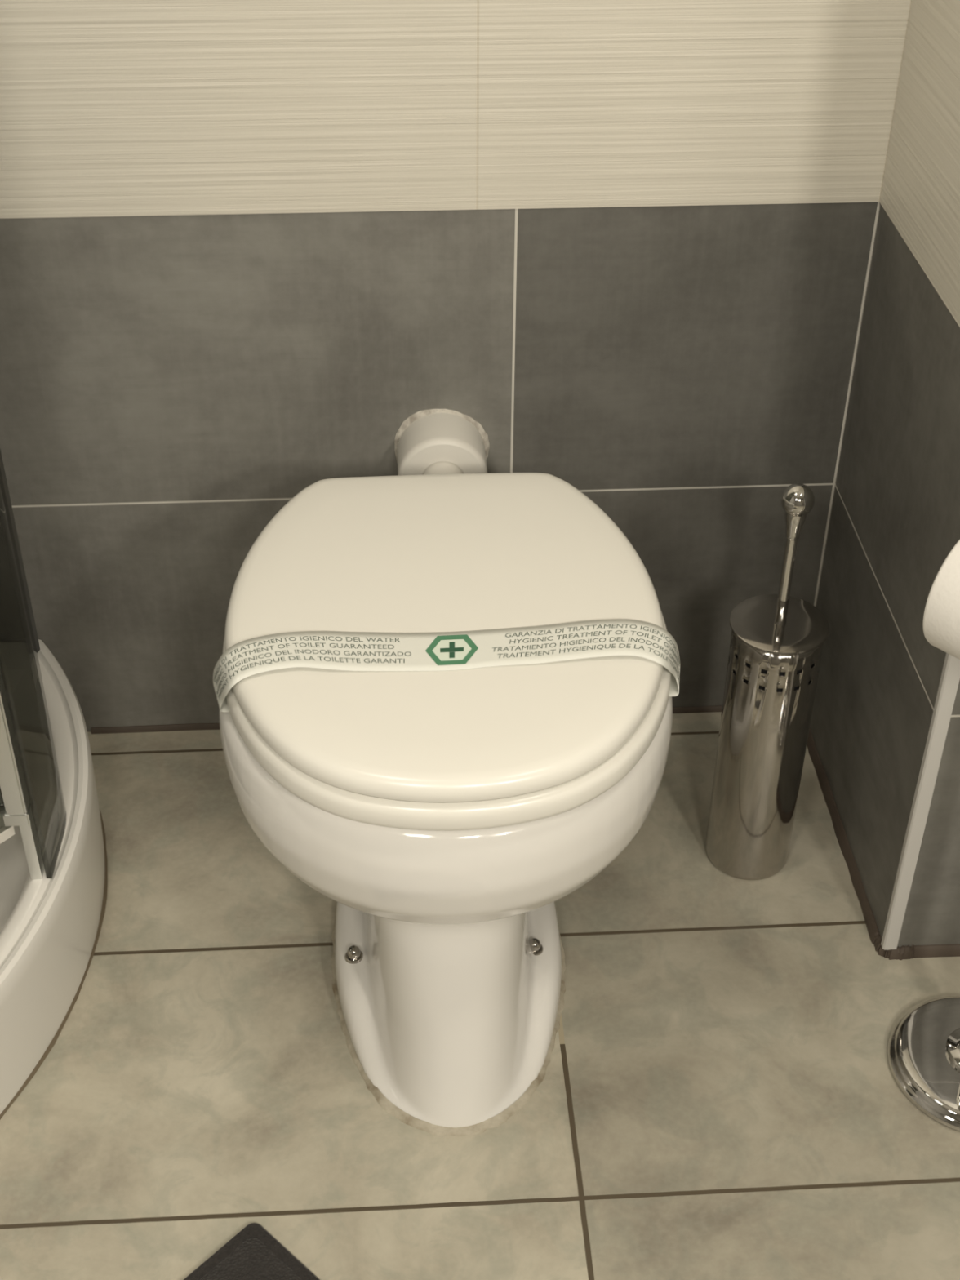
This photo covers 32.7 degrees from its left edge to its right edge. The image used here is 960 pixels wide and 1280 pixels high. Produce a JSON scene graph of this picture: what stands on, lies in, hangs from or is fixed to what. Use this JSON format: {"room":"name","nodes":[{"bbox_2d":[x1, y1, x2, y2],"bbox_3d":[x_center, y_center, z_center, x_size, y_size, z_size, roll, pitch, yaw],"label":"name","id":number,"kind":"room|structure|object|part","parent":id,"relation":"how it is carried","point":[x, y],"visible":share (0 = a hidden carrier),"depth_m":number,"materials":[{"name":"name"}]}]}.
{"room":"hotel bathroom","nodes":[
{"label":"hotel bathroom","id":0,"kind":"room"},
{"bbox_2d":[0,0,911,732],"bbox_3d":[0.121,-0.896,1.222,2.710,2.400,0.101,-2,37,-3],"label":"wall","id":1,"kind":"structure","parent":0,"point":[243,243],"depth_m":1.56,"materials":[{"name":"grey tile"}]},
{"bbox_2d":[394,408,488,475],"bbox_3d":[-0.034,-0.151,1.626,0.098,0.098,0.153,-2,37,-3],"label":"pipe","id":2,"kind":"object","parent":1,"relation":"attached to","point":[430,441],"visible":0.58,"depth_m":1.63,"materials":[{"name":"white plastic"}]},
{"bbox_2d":[0,711,959,1279],"bbox_3d":[0.192,0.885,0.950,2.710,0.100,2.700,-2,37,-3],"label":"floor","id":3,"kind":"structure","parent":0,"point":[718,1096],"depth_m":1.49,"materials":[{"name":"tile"}]},
{"bbox_2d":[0,639,107,1119],"bbox_3d":[-0.740,0.307,1.502,0.736,0.138,0.808,-2,37,-3],"label":"shower tray","id":4,"kind":"object","parent":3,"relation":"on","point":[50,928],"visible":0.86,"depth_m":1.54,"materials":[{"name":"white ceramic"}]},
{"bbox_2d":[0,448,66,879],"bbox_3d":[-0.475,-0.521,0.986,0.178,1.816,0.638,8,38,10],"label":"screen","id":5,"kind":"object","parent":4,"relation":"on","point":[30,780],"visible":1,"depth_m":1.46,"materials":[{"name":"clear glass"}]},
{"bbox_3d":[-0.524,-0.443,0.846,0.005,1.731,0.336,26,44,30],"label":"door","id":6,"kind":"part","parent":5,"relation":"part of","materials":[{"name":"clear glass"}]},
{"bbox_3d":[-0.408,-0.539,0.941,0.018,1.732,0.026,-2,37,-3],"label":"post","id":7,"kind":"part","parent":5,"relation":"part of","materials":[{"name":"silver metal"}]},
{"bbox_2d":[183,1222,319,1279],"bbox_3d":[-0.143,0.680,1.127,0.500,0.007,0.400,30,46,33],"label":"bath mat","id":8,"kind":"object","parent":3,"relation":"on","point":[253,1253],"visible":1,"depth_m":1.34,"materials":[{"name":"grey fabric"}]},
{"bbox_2d":[218,472,672,1136],"bbox_3d":[-0.030,0.143,1.482,0.383,0.431,0.441,-2,37,-3],"label":"toilet","id":9,"kind":"object","parent":3,"relation":"on","point":[445,816],"visible":0.94,"depth_m":1.33,"materials":[{"name":"white ceramic"}]},
{"bbox_3d":[-0.029,-0.020,1.357,0.362,0.020,0.434,-2,37,-3],"label":"lid","id":10,"kind":"part","parent":9,"relation":"part of","materials":[{"name":"white plastic"}]},
{"bbox_3d":[-0.030,0.167,1.498,0.382,0.374,0.435,-2,37,-3],"label":"bowl","id":11,"kind":"part","parent":9,"relation":"part of","materials":[{"name":"white ceramic"}]},
{"bbox_2d":[212,618,679,712],"bbox_3d":[-0.024,0.027,1.319,0.388,0.058,0.068,-2,37,-3],"label":"band","id":12,"kind":"object","parent":9,"relation":"on","point":[531,645],"visible":0.98,"depth_m":1.30,"materials":[{"name":"white paper"}]},
{"bbox_3d":[-0.028,0.001,1.372,0.372,0.026,0.436,-2,37,-3],"label":"seat","id":13,"kind":"part","parent":9,"relation":"part of","materials":[{"name":"white plastic"}]},
{"bbox_2d":[705,629,823,879],"bbox_3d":[0.282,0.105,1.643,0.087,0.299,0.087,-2,37,-3],"label":"brush holder","id":14,"kind":"object","parent":3,"relation":"on","point":[768,702],"visible":0.88,"depth_m":1.61,"materials":[{"name":"silver metal"}]},
{"bbox_2d":[728,483,829,654],"bbox_3d":[0.283,0.026,1.582,0.094,0.410,0.094,-2,37,-3],"label":"toilet brush","id":15,"kind":"object","parent":14,"relation":"in","point":[781,623],"visible":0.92,"depth_m":1.53,"materials":[{"name":"silver metal"}]},
{"bbox_3d":[0.283,-0.014,1.551,0.094,0.007,0.094,-2,37,-3],"label":"lid","id":16,"kind":"part","parent":15,"relation":"part of","materials":[{"name":"silver metal"}]},
{"bbox_3d":[0.284,-0.056,1.520,0.012,0.100,0.012,-2,37,-3],"label":"handle","id":17,"kind":"part","parent":15,"relation":"part of","materials":[{"name":"silver metal"}]},
{"bbox_3d":[0.284,-0.115,1.474,0.030,0.055,0.030,-2,37,-3],"label":"knob","id":18,"kind":"part","parent":15,"relation":"part of","materials":[{"name":"silver metal"}]},
{"bbox_2d":[887,995,959,1131],"bbox_3d":[0.454,0.146,1.326,0.157,0.619,0.164,-30,47,-33],"label":"stand","id":19,"kind":"object","parent":3,"relation":"on","point":[923,1048],"visible":0.99,"depth_m":1.50,"materials":[{"name":"silver metal"}]},
{"bbox_2d":[922,539,959,659],"bbox_3d":[0.385,-0.021,1.159,0.103,0.103,0.100,-30,47,-34],"label":"toilet roll","id":20,"kind":"object","parent":19,"relation":"on","point":[941,616],"visible":1,"depth_m":1.15,"materials":[{"name":"white paper"}]},
{"bbox_2d":[809,0,959,946],"bbox_3d":[0.940,-0.775,1.070,1.099,2.400,0.383,-2,37,-3],"label":"wall","id":21,"kind":"structure","parent":0,"point":[895,519],"depth_m":1.52,"materials":[{"name":"grey tile"}]},
{"bbox_2d":[90,705,959,959],"bbox_3d":[0.469,0.189,1.769,1.810,0.014,0.392,-2,37,-3],"label":"baseboard","id":22,"kind":"structure","parent":21,"relation":"attached to","point":[908,952],"depth_m":1.74,"materials":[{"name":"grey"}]},
{"bbox_2d":[880,652,959,950],"bbox_3d":[0.409,-0.647,0.888,0.015,2.387,0.008,-2,37,-3],"label":"trim","id":23,"kind":"structure","parent":21,"relation":"attached to","point":[950,676],"depth_m":1.49,"materials":[{"name":"grey"}]}
]}

